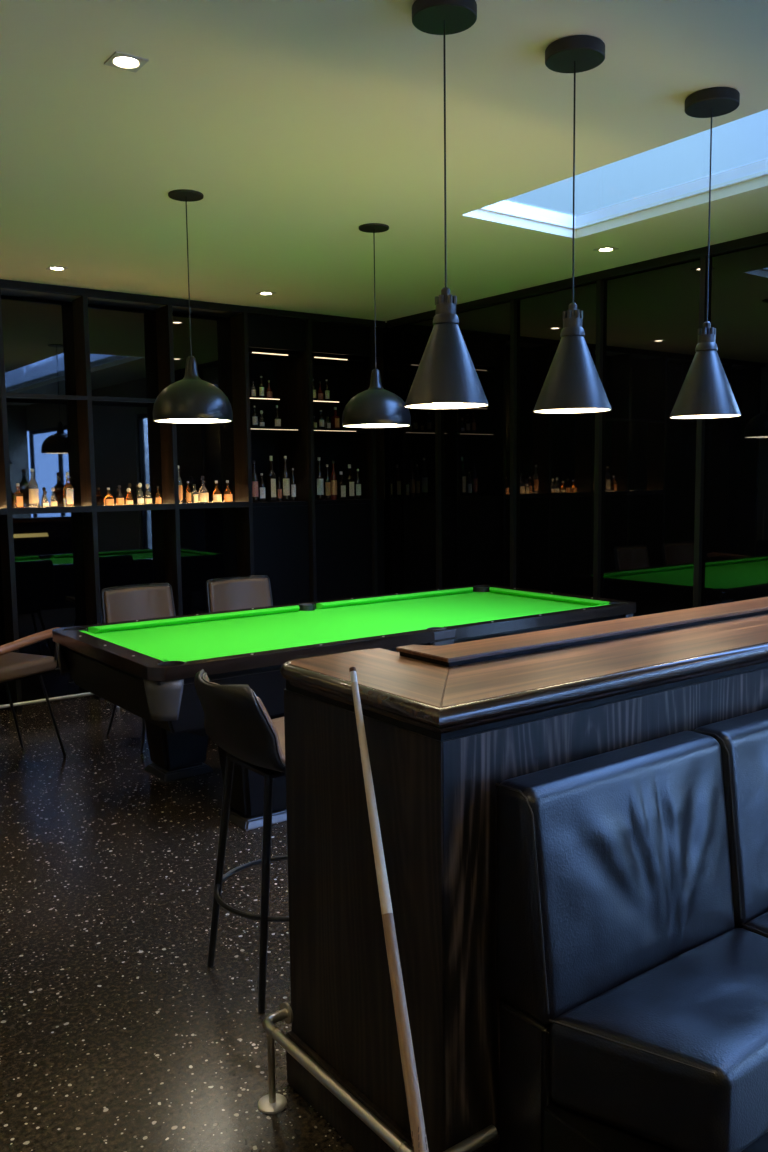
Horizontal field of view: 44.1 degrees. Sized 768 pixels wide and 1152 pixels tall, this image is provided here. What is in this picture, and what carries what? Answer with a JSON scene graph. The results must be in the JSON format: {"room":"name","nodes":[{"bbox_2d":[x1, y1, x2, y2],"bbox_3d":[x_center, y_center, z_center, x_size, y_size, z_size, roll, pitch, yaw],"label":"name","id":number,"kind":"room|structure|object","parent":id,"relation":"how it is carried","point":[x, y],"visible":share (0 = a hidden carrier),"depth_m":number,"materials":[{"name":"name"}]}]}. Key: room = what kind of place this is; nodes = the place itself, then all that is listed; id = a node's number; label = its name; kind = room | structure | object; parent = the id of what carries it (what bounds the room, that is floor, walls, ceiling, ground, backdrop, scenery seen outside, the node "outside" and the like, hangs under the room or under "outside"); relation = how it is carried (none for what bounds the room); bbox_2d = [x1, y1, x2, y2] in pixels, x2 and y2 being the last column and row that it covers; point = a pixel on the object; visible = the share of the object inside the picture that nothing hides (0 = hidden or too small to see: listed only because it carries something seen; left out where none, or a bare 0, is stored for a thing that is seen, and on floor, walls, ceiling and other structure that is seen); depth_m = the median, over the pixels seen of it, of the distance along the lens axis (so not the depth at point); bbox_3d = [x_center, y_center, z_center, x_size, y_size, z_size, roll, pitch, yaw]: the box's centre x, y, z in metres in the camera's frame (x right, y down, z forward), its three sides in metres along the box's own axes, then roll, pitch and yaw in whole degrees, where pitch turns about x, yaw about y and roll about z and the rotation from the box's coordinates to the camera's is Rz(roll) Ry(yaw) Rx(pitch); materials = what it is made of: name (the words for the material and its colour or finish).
{"room":"games hall","nodes":[
{"label":"games hall","id":0,"kind":"room"},
{"bbox_2d":[0,691,357,1151],"bbox_3d":[1.505,1.217,3.578,8.120,0.100,10.740,-5,7,-36],"label":"floor","id":1,"kind":"structure","parent":0,"point":[118,1033],"depth_m":3.11,"materials":[{"name":"black stone"}]},
{"bbox_2d":[0,627,65,756],"bbox_3d":[-2.182,0.609,5.179,0.677,0.870,0.663,2,7,28],"label":"armchair","id":2,"kind":"object","parent":1,"relation":"on","point":[14,666],"visible":0.9,"depth_m":5.15,"materials":[{"name":"brown leather"}]},
{"bbox_2d":[0,692,118,707],"bbox_3d":[-2.680,0.911,5.907,2.165,0.130,0.050,-5,7,-36],"label":"baseboard","id":3,"kind":"structure","parent":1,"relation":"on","point":[87,693],"depth_m":6.24,"materials":[{"name":"wood"}]},
{"bbox_2d":[101,583,209,752],"bbox_3d":[-1.383,0.524,5.710,0.479,0.911,0.532,-6,8,-39],"label":"dining chair","id":4,"kind":"object","parent":1,"relation":"on","point":[151,600],"visible":0.32,"depth_m":5.83,"materials":[{"name":"black leather"}]},
{"bbox_2d":[205,575,272,612],"bbox_3d":[-0.837,0.475,6.113,0.479,0.911,0.532,-5,7,-35],"label":"dining chair","id":5,"kind":"object","parent":1,"relation":"on","point":[254,591],"visible":0.22,"depth_m":6.25,"materials":[{"name":"black leather"}]},
{"bbox_2d":[194,669,288,1012],"bbox_3d":[-0.315,0.765,2.959,0.504,0.969,0.470,-5,7,-36],"label":"bar stool","id":6,"kind":"object","parent":1,"relation":"on","point":[236,719],"visible":0.7,"depth_m":2.76,"materials":[{"name":"black leather"}]},
{"bbox_2d":[248,314,309,605],"bbox_3d":[-0.969,-0.652,7.721,0.543,2.785,0.485,-5,7,-36],"label":"display cabinet","id":7,"kind":"object","parent":1,"relation":"on","point":[280,528],"visible":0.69,"depth_m":7.67,"materials":[{"name":"black paint"}]},
{"bbox_2d":[251,381,255,396],"bbox_3d":[-1.046,-1.489,7.588,0.041,0.135,0.042,-5,7,-36],"label":"liquor bottle","id":8,"kind":"object","parent":7,"relation":"on","point":[253,389],"visible":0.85,"depth_m":7.57,"materials":[{"name":"clear glass"}]},
{"bbox_2d":[252,461,257,501],"bbox_3d":[-1.038,-0.758,7.600,0.055,0.330,0.056,-5,7,-36],"label":"liquor bottle","id":9,"kind":"object","parent":7,"relation":"on","point":[254,474],"visible":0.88,"depth_m":7.58,"materials":[{"name":"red glass"}]},
{"bbox_2d":[252,406,257,426],"bbox_3d":[-1.040,-1.279,7.612,0.047,0.175,0.048,-5,7,-36],"label":"liquor bottle","id":10,"kind":"object","parent":7,"relation":"on","point":[254,414],"visible":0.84,"depth_m":7.60,"materials":[{"name":"clear glass"}]},
{"bbox_2d":[259,376,263,397],"bbox_3d":[-0.986,-1.517,7.630,0.043,0.180,0.044,-5,7,-36],"label":"liquor bottle","id":11,"kind":"object","parent":7,"relation":"on","point":[261,385],"visible":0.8,"depth_m":7.62,"materials":[{"name":"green glass"}]},
{"bbox_2d":[259,410,264,426],"bbox_3d":[-0.987,-1.266,7.652,0.043,0.140,0.043,-5,7,-36],"label":"liquor bottle","id":12,"kind":"object","parent":7,"relation":"on","point":[261,422],"visible":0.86,"depth_m":7.64,"materials":[{"name":"clear glass"}]},
{"bbox_2d":[259,473,265,501],"bbox_3d":[-0.983,-0.713,7.645,0.049,0.230,0.050,-5,7,-36],"label":"liquor bottle","id":13,"kind":"object","parent":7,"relation":"on","point":[262,496],"visible":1,"depth_m":7.63,"materials":[{"name":"clear glass"}]},
{"bbox_2d":[250,397,279,402],"bbox_3d":[-1.059,-1.420,7.647,0.300,0.014,0.339,-5,7,-36],"label":"shelf","id":14,"kind":"object","parent":7,"relation":"attached to","point":[252,399],"depth_m":7.58,"materials":[{"name":"brown wood"}]},
{"bbox_2d":[266,380,271,397],"bbox_3d":[-0.930,-1.507,7.673,0.050,0.150,0.050,-5,7,-36],"label":"liquor bottle","id":15,"kind":"object","parent":7,"relation":"on","point":[268,391],"visible":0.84,"depth_m":7.66,"materials":[{"name":"red glass"}]},
{"bbox_2d":[267,456,276,501],"bbox_3d":[-0.912,-0.789,7.691,0.055,0.370,0.056,-5,7,-36],"label":"liquor bottle","id":16,"kind":"object","parent":7,"relation":"on","point":[271,476],"visible":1,"depth_m":7.68,"materials":[{"name":"clear glass"}]},
{"bbox_2d":[249,350,298,361],"bbox_3d":[-1.007,-1.770,7.628,0.529,0.020,0.379,-5,7,-36],"label":"shelf","id":17,"kind":"object","parent":7,"relation":"attached to","point":[254,356],"depth_m":7.64,"materials":[{"name":"black paint"}]},
{"bbox_2d":[251,427,300,432],"bbox_3d":[-1.000,-1.186,7.688,0.529,0.025,0.379,-5,7,-36],"label":"shelf","id":18,"kind":"object","parent":7,"relation":"attached to","point":[253,429],"depth_m":7.62,"materials":[{"name":"black paint"}]},
{"bbox_2d":[274,405,280,426],"bbox_3d":[-0.871,-1.298,7.736,0.058,0.185,0.058,-5,7,-36],"label":"liquor bottle","id":19,"kind":"object","parent":7,"relation":"on","point":[277,421],"visible":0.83,"depth_m":7.72,"materials":[{"name":"clear glass"}]},
{"bbox_2d":[277,477,281,500],"bbox_3d":[-0.854,-0.710,7.742,0.039,0.200,0.040,-5,7,-36],"label":"liquor bottle","id":20,"kind":"object","parent":7,"relation":"on","point":[279,487],"visible":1,"depth_m":7.73,"materials":[{"name":"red glass"}]},
{"bbox_2d":[253,501,307,506],"bbox_3d":[-0.967,-0.589,7.716,0.529,0.030,0.464,-5,7,-36],"label":"shelf","id":21,"kind":"object","parent":7,"relation":"attached to","point":[278,503],"depth_m":7.56,"materials":[{"name":"black paint"}]},
{"bbox_2d":[282,456,289,500],"bbox_3d":[-0.805,-0.799,7.769,0.063,0.370,0.064,-5,7,-36],"label":"liquor bottle","id":22,"kind":"object","parent":7,"relation":"on","point":[285,474],"visible":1,"depth_m":7.75,"materials":[{"name":"clear glass"}]},
{"bbox_2d":[291,468,295,500],"bbox_3d":[-0.749,-0.754,7.816,0.043,0.270,0.044,-5,7,-36],"label":"liquor bottle","id":23,"kind":"object","parent":7,"relation":"on","point":[293,481],"visible":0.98,"depth_m":7.80,"materials":[{"name":"clear glass"}]},
{"bbox_2d":[52,584,635,830],"bbox_3d":[-0.096,0.611,5.248,3.029,0.801,1.352,-5,7,-36],"label":"pool table","id":24,"kind":"object","parent":1,"relation":"on","point":[147,668],"visible":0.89,"depth_m":4.76,"materials":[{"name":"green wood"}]},
{"bbox_2d":[81,630,168,661],"bbox_3d":[-1.216,0.330,4.386,0.050,0.036,1.040,-5,7,-36],"label":"cushion","id":25,"kind":"object","parent":24,"relation":"on","point":[159,659],"depth_m":4.29,"materials":[{"name":"green fabric"}]},
{"bbox_2d":[88,605,299,633],"bbox_3d":[-1.006,0.237,5.257,1.268,0.036,0.050,-5,7,-36],"label":"cushion","id":26,"kind":"object","parent":24,"relation":"on","point":[288,609],"depth_m":5.21,"materials":[{"name":"green fabric"}]},
{"bbox_2d":[190,629,423,660],"bbox_3d":[-0.316,0.324,4.333,1.268,0.036,0.050,-5,7,-36],"label":"cushion","id":27,"kind":"object","parent":24,"relation":"on","point":[335,641],"depth_m":4.27,"materials":[{"name":"green fabric"}]},
{"bbox_2d":[316,587,472,608],"bbox_3d":[0.115,0.138,6.084,1.268,0.036,0.050,-5,7,-36],"label":"cushion","id":28,"kind":"object","parent":24,"relation":"on","point":[355,602],"depth_m":6.03,"materials":[{"name":"green fabric"}]},
{"bbox_2d":[443,604,609,626],"bbox_3d":[0.804,0.225,5.160,1.268,0.036,0.050,-5,7,-36],"label":"cushion","id":29,"kind":"object","parent":24,"relation":"on","point":[604,604],"depth_m":5.11,"materials":[{"name":"green fabric"}]},
{"bbox_2d":[489,587,609,605],"bbox_3d":[1.014,0.132,6.031,0.050,0.036,1.040,-5,7,-36],"label":"cushion","id":30,"kind":"object","parent":24,"relation":"on","point":[548,597],"depth_m":5.99,"materials":[{"name":"green fabric"}]},
{"bbox_2d":[312,321,384,600],"bbox_3d":[-0.431,-0.700,8.118,0.737,2.785,0.485,-5,7,-36],"label":"display cabinet","id":31,"kind":"object","parent":1,"relation":"on","point":[343,527],"visible":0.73,"depth_m":8.04,"materials":[{"name":"black paint"}]},
{"bbox_2d":[313,379,315,399],"bbox_3d":[-0.593,-1.554,7.920,0.051,0.185,0.052,-5,7,-36],"label":"liquor bottle","id":32,"kind":"object","parent":31,"relation":"on","point":[314,387],"visible":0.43,"depth_m":7.90,"materials":[{"name":"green glass"}]},
{"bbox_2d":[316,457,323,499],"bbox_3d":[-0.542,-0.817,7.964,0.065,0.360,0.066,-5,7,-36],"label":"liquor bottle","id":33,"kind":"object","parent":31,"relation":"on","point":[319,474],"visible":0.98,"depth_m":7.94,"materials":[{"name":"clear glass"}]},
{"bbox_2d":[317,382,322,399],"bbox_3d":[-0.537,-1.549,7.962,0.052,0.165,0.052,-5,7,-36],"label":"liquor bottle","id":34,"kind":"object","parent":31,"relation":"on","point":[319,393],"visible":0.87,"depth_m":7.95,"materials":[{"name":"red glass"}]},
{"bbox_2d":[318,410,323,427],"bbox_3d":[-0.530,-1.316,7.989,0.049,0.160,0.050,-5,7,-36],"label":"liquor bottle","id":35,"kind":"object","parent":31,"relation":"on","point":[320,418],"visible":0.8,"depth_m":7.97,"materials":[{"name":"clear glass"}]},
{"bbox_2d":[313,400,338,404],"bbox_3d":[-0.599,-1.460,7.986,0.300,0.014,0.339,-5,7,-36],"label":"shelf","id":36,"kind":"object","parent":31,"relation":"attached to","point":[315,402],"depth_m":7.90,"materials":[{"name":"brown wood"}]},
{"bbox_2d":[324,380,329,400],"bbox_3d":[-0.483,-1.564,8.001,0.043,0.185,0.044,-5,7,-36],"label":"liquor bottle","id":37,"kind":"object","parent":31,"relation":"on","point":[326,389],"visible":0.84,"depth_m":7.99,"materials":[{"name":"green glass"}]},
{"bbox_2d":[324,416,330,428],"bbox_3d":[-0.477,-1.296,8.030,0.039,0.110,0.040,-5,7,-36],"label":"liquor bottle","id":38,"kind":"object","parent":31,"relation":"on","point":[327,423],"visible":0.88,"depth_m":8.02,"materials":[{"name":"clear glass"}]},
{"bbox_2d":[325,464,330,499],"bbox_3d":[-0.478,-0.793,8.015,0.049,0.300,0.050,-5,7,-36],"label":"liquor bottle","id":39,"kind":"object","parent":31,"relation":"on","point":[327,477],"visible":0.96,"depth_m":8.00,"materials":[{"name":"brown glass"}]},
{"bbox_2d":[330,461,336,499],"bbox_3d":[-0.428,-0.812,8.050,0.055,0.330,0.056,-5,7,-36],"label":"liquor bottle","id":40,"kind":"object","parent":31,"relation":"on","point":[333,478],"visible":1,"depth_m":8.03,"materials":[{"name":"red glass"}]},
{"bbox_2d":[331,407,339,428],"bbox_3d":[-0.413,-1.341,8.073,0.053,0.190,0.054,-5,7,-36],"label":"liquor bottle","id":41,"kind":"object","parent":31,"relation":"on","point":[335,419],"visible":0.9,"depth_m":8.06,"materials":[{"name":"red glass"}]},
{"bbox_2d":[312,355,368,366],"bbox_3d":[-0.469,-1.818,8.024,0.723,0.020,0.379,-5,7,-36],"label":"shelf","id":42,"kind":"object","parent":31,"relation":"attached to","point":[318,361],"depth_m":8.03,"materials":[{"name":"black paint"}]},
{"bbox_2d":[337,471,345,499],"bbox_3d":[-0.365,-0.773,8.101,0.058,0.240,0.060,-5,7,-36],"label":"liquor bottle","id":43,"kind":"object","parent":31,"relation":"on","point":[341,485],"visible":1,"depth_m":8.08,"materials":[{"name":"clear glass"}]},
{"bbox_2d":[314,428,376,434],"bbox_3d":[-0.462,-1.234,8.085,0.723,0.025,0.379,-5,7,-36],"label":"shelf","id":44,"kind":"object","parent":31,"relation":"attached to","point":[317,431],"depth_m":8.06,"materials":[{"name":"black paint"}]},
{"bbox_2d":[315,499,383,504],"bbox_3d":[-0.429,-0.637,8.112,0.723,0.030,0.464,-5,7,-36],"label":"shelf","id":45,"kind":"object","parent":31,"relation":"attached to","point":[352,501],"depth_m":7.94,"materials":[{"name":"black paint"}]},
{"bbox_2d":[345,464,354,499],"bbox_3d":[-0.294,-0.809,8.150,0.060,0.300,0.062,-5,7,-36],"label":"liquor bottle","id":46,"kind":"object","parent":31,"relation":"on","point":[349,480],"visible":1,"depth_m":8.13,"materials":[{"name":"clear glass"}]},
{"bbox_2d":[355,469,360,498],"bbox_3d":[-0.225,-0.795,8.204,0.051,0.260,0.052,-5,7,-36],"label":"liquor bottle","id":47,"kind":"object","parent":31,"relation":"on","point":[357,481],"visible":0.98,"depth_m":8.19,"materials":[{"name":"clear glass"}]},
{"bbox_2d":[349,667,428,1151],"bbox_3d":[0.039,0.804,1.677,0.032,1.158,0.800,-2,6,-13],"label":"pool cue","id":48,"kind":"object","parent":1,"relation":"on","point":[415,1111],"visible":1,"depth_m":1.73,"materials":[{"name":"brown wood"}]},
{"bbox_2d":[280,597,767,1151],"bbox_3d":[1.105,0.666,3.008,2.958,1.121,0.653,-5,7,-36],"label":"bar counter","id":49,"kind":"object","parent":1,"relation":"on","point":[444,725],"depth_m":2.12,"materials":[{"name":"brown wood"}]},
{"bbox_2d":[258,1002,497,1151],"bbox_3d":[-0.054,1.218,2.167,0.218,0.226,0.678,-5,7,-36],"label":"rail","id":50,"kind":"object","parent":49,"relation":"attached to","point":[271,1103],"visible":1,"depth_m":2.15,"materials":[{"name":"silver metal"}]},
{"bbox_2d":[495,708,767,1151],"bbox_3d":[1.409,0.803,2.559,2.610,0.933,0.478,-5,7,-36],"label":"bench","id":51,"kind":"object","parent":1,"relation":"on","point":[632,881],"visible":1,"depth_m":1.92,"materials":[{"name":"black leather"}]},
{"bbox_2d":[496,731,734,1024],"bbox_3d":[0.529,0.631,2.079,0.648,0.470,0.169,-5,7,-36],"label":"cushion","id":52,"kind":"object","parent":51,"relation":"on","point":[614,867],"depth_m":1.96,"materials":[{"name":"black leather"}]},
{"bbox_2d":[550,928,767,1151],"bbox_3d":[0.673,0.935,1.927,0.641,0.202,0.325,-5,7,-36],"label":"seat cushion","id":53,"kind":"object","parent":51,"relation":"on","point":[666,1050],"depth_m":1.80,"materials":[{"name":"black leather"}]},
{"bbox_2d":[695,708,767,927],"bbox_3d":[1.053,0.585,2.464,0.648,0.470,0.172,-5,7,-36],"label":"cushion","id":54,"kind":"object","parent":51,"relation":"on","point":[742,740],"depth_m":2.27,"materials":[{"name":"black leather"}]},
{"bbox_2d":[743,912,767,937],"bbox_3d":[1.193,0.888,2.311,0.648,0.203,0.325,-5,7,-36],"label":"seat cushion","id":55,"kind":"object","parent":51,"relation":"on","point":[755,922],"depth_m":2.23,"materials":[{"name":"black leather"}]},
{"bbox_2d":[0,279,384,712],"bbox_3d":[-2.297,-0.555,6.790,5.875,2.856,0.645,-5,7,-36],"label":"wall","id":56,"kind":"structure","parent":0,"point":[81,382],"depth_m":6.85,"materials":[{"name":"black paint"}]},
{"bbox_2d":[0,502,248,514],"bbox_3d":[-2.061,-0.478,6.712,2.371,0.042,0.221,-5,7,-36],"label":"shelf","id":57,"kind":"object","parent":56,"relation":"attached to","point":[70,509],"visible":1,"depth_m":6.72,"materials":[{"name":"black paint"}]},
{"bbox_2d":[13,483,23,507],"bbox_3d":[-2.473,-0.539,6.412,0.051,0.175,0.053,-5,7,-36],"label":"liquor bottle","id":58,"kind":"object","parent":57,"relation":"on","point":[18,496],"visible":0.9,"depth_m":6.40,"materials":[{"name":"orange glass"}]},
{"bbox_2d":[28,469,38,507],"bbox_3d":[-2.393,-0.595,6.466,0.065,0.272,0.066,-5,7,-36],"label":"liquor bottle","id":59,"kind":"object","parent":57,"relation":"on","point":[33,494],"visible":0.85,"depth_m":6.45,"materials":[{"name":"clear glass"}]},
{"bbox_2d":[43,490,48,506],"bbox_3d":[-2.329,-0.526,6.520,0.043,0.123,0.043,-5,7,-36],"label":"liquor bottle","id":60,"kind":"object","parent":57,"relation":"on","point":[45,499],"visible":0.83,"depth_m":6.51,"materials":[{"name":"clear glass"}]},
{"bbox_2d":[50,487,56,506],"bbox_3d":[-2.285,-0.541,6.552,0.045,0.145,0.045,-5,7,-36],"label":"liquor bottle","id":61,"kind":"object","parent":57,"relation":"on","point":[53,503],"visible":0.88,"depth_m":6.54,"materials":[{"name":"clear glass"}]},
{"bbox_2d":[63,472,73,506],"bbox_3d":[-2.201,-0.601,6.609,0.054,0.250,0.055,-5,7,-36],"label":"liquor bottle","id":62,"kind":"object","parent":57,"relation":"on","point":[68,494],"visible":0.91,"depth_m":6.59,"materials":[{"name":"orange glass"}]},
{"bbox_2d":[104,488,113,504],"bbox_3d":[-1.971,-0.565,6.785,0.072,0.136,0.072,-5,7,-36],"label":"liquor bottle","id":63,"kind":"object","parent":57,"relation":"on","point":[108,499],"visible":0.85,"depth_m":6.76,"materials":[{"name":"orange glass"}]},
{"bbox_2d":[115,485,123,504],"bbox_3d":[-1.906,-0.578,6.832,0.060,0.151,0.060,-5,7,-36],"label":"liquor bottle","id":64,"kind":"object","parent":57,"relation":"on","point":[119,499],"visible":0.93,"depth_m":6.81,"materials":[{"name":"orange glass"}]},
{"bbox_2d":[126,488,132,504],"bbox_3d":[-1.849,-0.572,6.874,0.055,0.130,0.055,-5,7,-36],"label":"liquor bottle","id":65,"kind":"object","parent":57,"relation":"on","point":[129,501],"visible":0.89,"depth_m":6.86,"materials":[{"name":"orange glass"}]},
{"bbox_2d":[137,483,143,504],"bbox_3d":[-1.780,-0.597,6.924,0.051,0.167,0.051,-5,7,-36],"label":"liquor bottle","id":66,"kind":"object","parent":57,"relation":"on","point":[140,498],"visible":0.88,"depth_m":6.91,"materials":[{"name":"clear glass"}]},
{"bbox_2d":[145,484,151,503],"bbox_3d":[-1.732,-0.598,6.959,0.055,0.160,0.055,-5,7,-36],"label":"liquor bottle","id":67,"kind":"object","parent":57,"relation":"on","point":[148,499],"visible":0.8,"depth_m":6.94,"materials":[{"name":"clear glass"}]},
{"bbox_2d":[155,486,160,503],"bbox_3d":[-1.670,-0.593,7.007,0.044,0.140,0.044,-5,7,-36],"label":"liquor bottle","id":68,"kind":"object","parent":57,"relation":"on","point":[158,497],"visible":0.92,"depth_m":6.99,"materials":[{"name":"orange glass"}]},
{"bbox_2d":[178,466,182,502],"bbox_3d":[-1.539,-0.680,7.096,0.055,0.291,0.056,-5,7,-36],"label":"liquor bottle","id":69,"kind":"object","parent":57,"relation":"on","point":[179,478],"visible":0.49,"depth_m":7.08,"materials":[{"name":"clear glass"}]},
{"bbox_2d":[186,481,190,502],"bbox_3d":[-1.476,-0.627,7.148,0.039,0.173,0.040,-5,7,-36],"label":"liquor bottle","id":70,"kind":"object","parent":57,"relation":"on","point":[188,491],"visible":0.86,"depth_m":7.13,"materials":[{"name":"orange glass"}]},
{"bbox_2d":[191,484,198,502],"bbox_3d":[-1.434,-0.620,7.179,0.044,0.151,0.045,-5,7,-36],"label":"liquor bottle","id":71,"kind":"object","parent":57,"relation":"on","point":[194,494],"visible":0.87,"depth_m":7.17,"materials":[{"name":"clear glass"}]},
{"bbox_2d":[198,476,208,502],"bbox_3d":[-1.378,-0.655,7.219,0.078,0.212,0.078,-5,7,-36],"label":"liquor bottle","id":72,"kind":"object","parent":57,"relation":"on","point":[203,493],"visible":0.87,"depth_m":7.20,"materials":[{"name":"clear glass"}]},
{"bbox_2d":[212,481,221,501],"bbox_3d":[-1.286,-0.645,7.288,0.071,0.176,0.071,-5,7,-36],"label":"liquor bottle","id":73,"kind":"object","parent":57,"relation":"on","point":[216,496],"visible":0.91,"depth_m":7.27,"materials":[{"name":"orange glass"}]},
{"bbox_2d":[223,480,232,501],"bbox_3d":[-1.211,-0.652,7.344,0.070,0.177,0.070,-5,7,-36],"label":"liquor bottle","id":74,"kind":"object","parent":57,"relation":"on","point":[227,497],"visible":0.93,"depth_m":7.32,"materials":[{"name":"orange glass"}]},
{"bbox_2d":[0,0,767,326],"bbox_3d":[0.608,-1.632,2.640,5.975,0.070,10.740,-5,7,-36],"label":"ceiling","id":75,"kind":"structure","parent":0,"point":[299,125],"depth_m":3.69,"materials":[{"name":"beige paint"}]},
{"bbox_2d":[46,265,67,270],"bbox_3d":[-2.011,-1.892,5.830,0.104,0.005,0.104,-5,7,-36],"label":"recessed light","id":76,"kind":"object","parent":75,"relation":"in","point":[56,268],"visible":1,"depth_m":5.83,"materials":[{"name":"white"}]},
{"bbox_2d":[104,51,148,72],"bbox_3d":[-0.808,-1.611,2.969,0.104,0.005,0.104,-5,7,-36],"label":"recessed light","id":77,"kind":"object","parent":75,"relation":"in","point":[124,61],"visible":1,"depth_m":2.97,"materials":[{"name":"grey"}]},
{"bbox_2d":[153,189,232,422],"bbox_3d":[-0.906,-1.243,4.416,0.369,1.031,0.369,-5,7,-36],"label":"dome pendant lamp","id":78,"kind":"object","parent":75,"relation":"hanging from","point":[191,399],"visible":1,"depth_m":4.34,"materials":[{"name":"black metal"}]},
{"bbox_2d":[170,419,215,419],"bbox_3d":[-0.900,-0.745,4.468,0.330,0.001,0.330,-5,7,-36],"label":"diffuser","id":79,"kind":"object","parent":78,"relation":"attached to","point":[170,419],"depth_m":4.59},
{"bbox_2d":[256,291,275,295],"bbox_3d":[-0.834,-1.996,6.693,0.104,0.005,0.104,-5,7,-36],"label":"recessed light","id":80,"kind":"object","parent":75,"relation":"in","point":[262,292],"visible":1,"depth_m":6.69,"materials":[{"name":"white"}]},
{"bbox_2d":[342,223,410,427],"bbox_3d":[-0.047,-1.317,5.023,0.369,1.031,0.369,-5,7,-36],"label":"dome pendant lamp","id":81,"kind":"object","parent":75,"relation":"hanging from","point":[374,407],"visible":0.99,"depth_m":4.94,"materials":[{"name":"black metal"}]},
{"bbox_2d":[404,0,488,408],"bbox_3d":[0.175,-1.043,2.704,0.246,1.103,0.246,-5,7,-36],"label":"pendant lamp","id":82,"kind":"object","parent":75,"relation":"hanging from","point":[446,377],"visible":1,"depth_m":2.68,"materials":[{"name":"black metal"}]},
{"bbox_2d":[533,35,610,413],"bbox_3d":[0.595,-1.076,2.975,0.246,1.103,0.246,-5,7,-36],"label":"pendant lamp","id":83,"kind":"object","parent":75,"relation":"hanging from","point":[572,384],"visible":1,"depth_m":2.95,"materials":[{"name":"black metal"}]},
{"bbox_2d":[593,246,618,252],"bbox_3d":[1.292,-1.900,5.515,0.104,0.005,0.104,-5,7,-36],"label":"recessed light","id":84,"kind":"object","parent":75,"relation":"in","point":[605,249],"visible":1,"depth_m":5.52,"materials":[{"name":"white"}]},
{"bbox_2d":[480,159,767,228],"bbox_3d":[2.310,-1.727,2.882,0.923,0.072,5.391,-5,7,-36],"label":"window","id":85,"kind":"structure","parent":75,"relation":"attached to","point":[762,165],"depth_m":4.89,"materials":[{"name":"white paint"}]},
{"bbox_2d":[670,87,740,418],"bbox_3d":[1.152,-1.124,3.367,0.246,1.103,0.246,-5,7,-36],"label":"pendant lamp","id":86,"kind":"object","parent":75,"relation":"hanging from","point":[706,392],"visible":1,"depth_m":3.34,"materials":[{"name":"black metal"}]},
{"bbox_2d":[354,232,767,616],"bbox_3d":[1.159,-0.592,6.740,0.182,2.856,4.640,-5,7,-36],"label":"wall","id":87,"kind":"structure","parent":0,"point":[632,501],"depth_m":6.23,"materials":[{"name":"black glass"}]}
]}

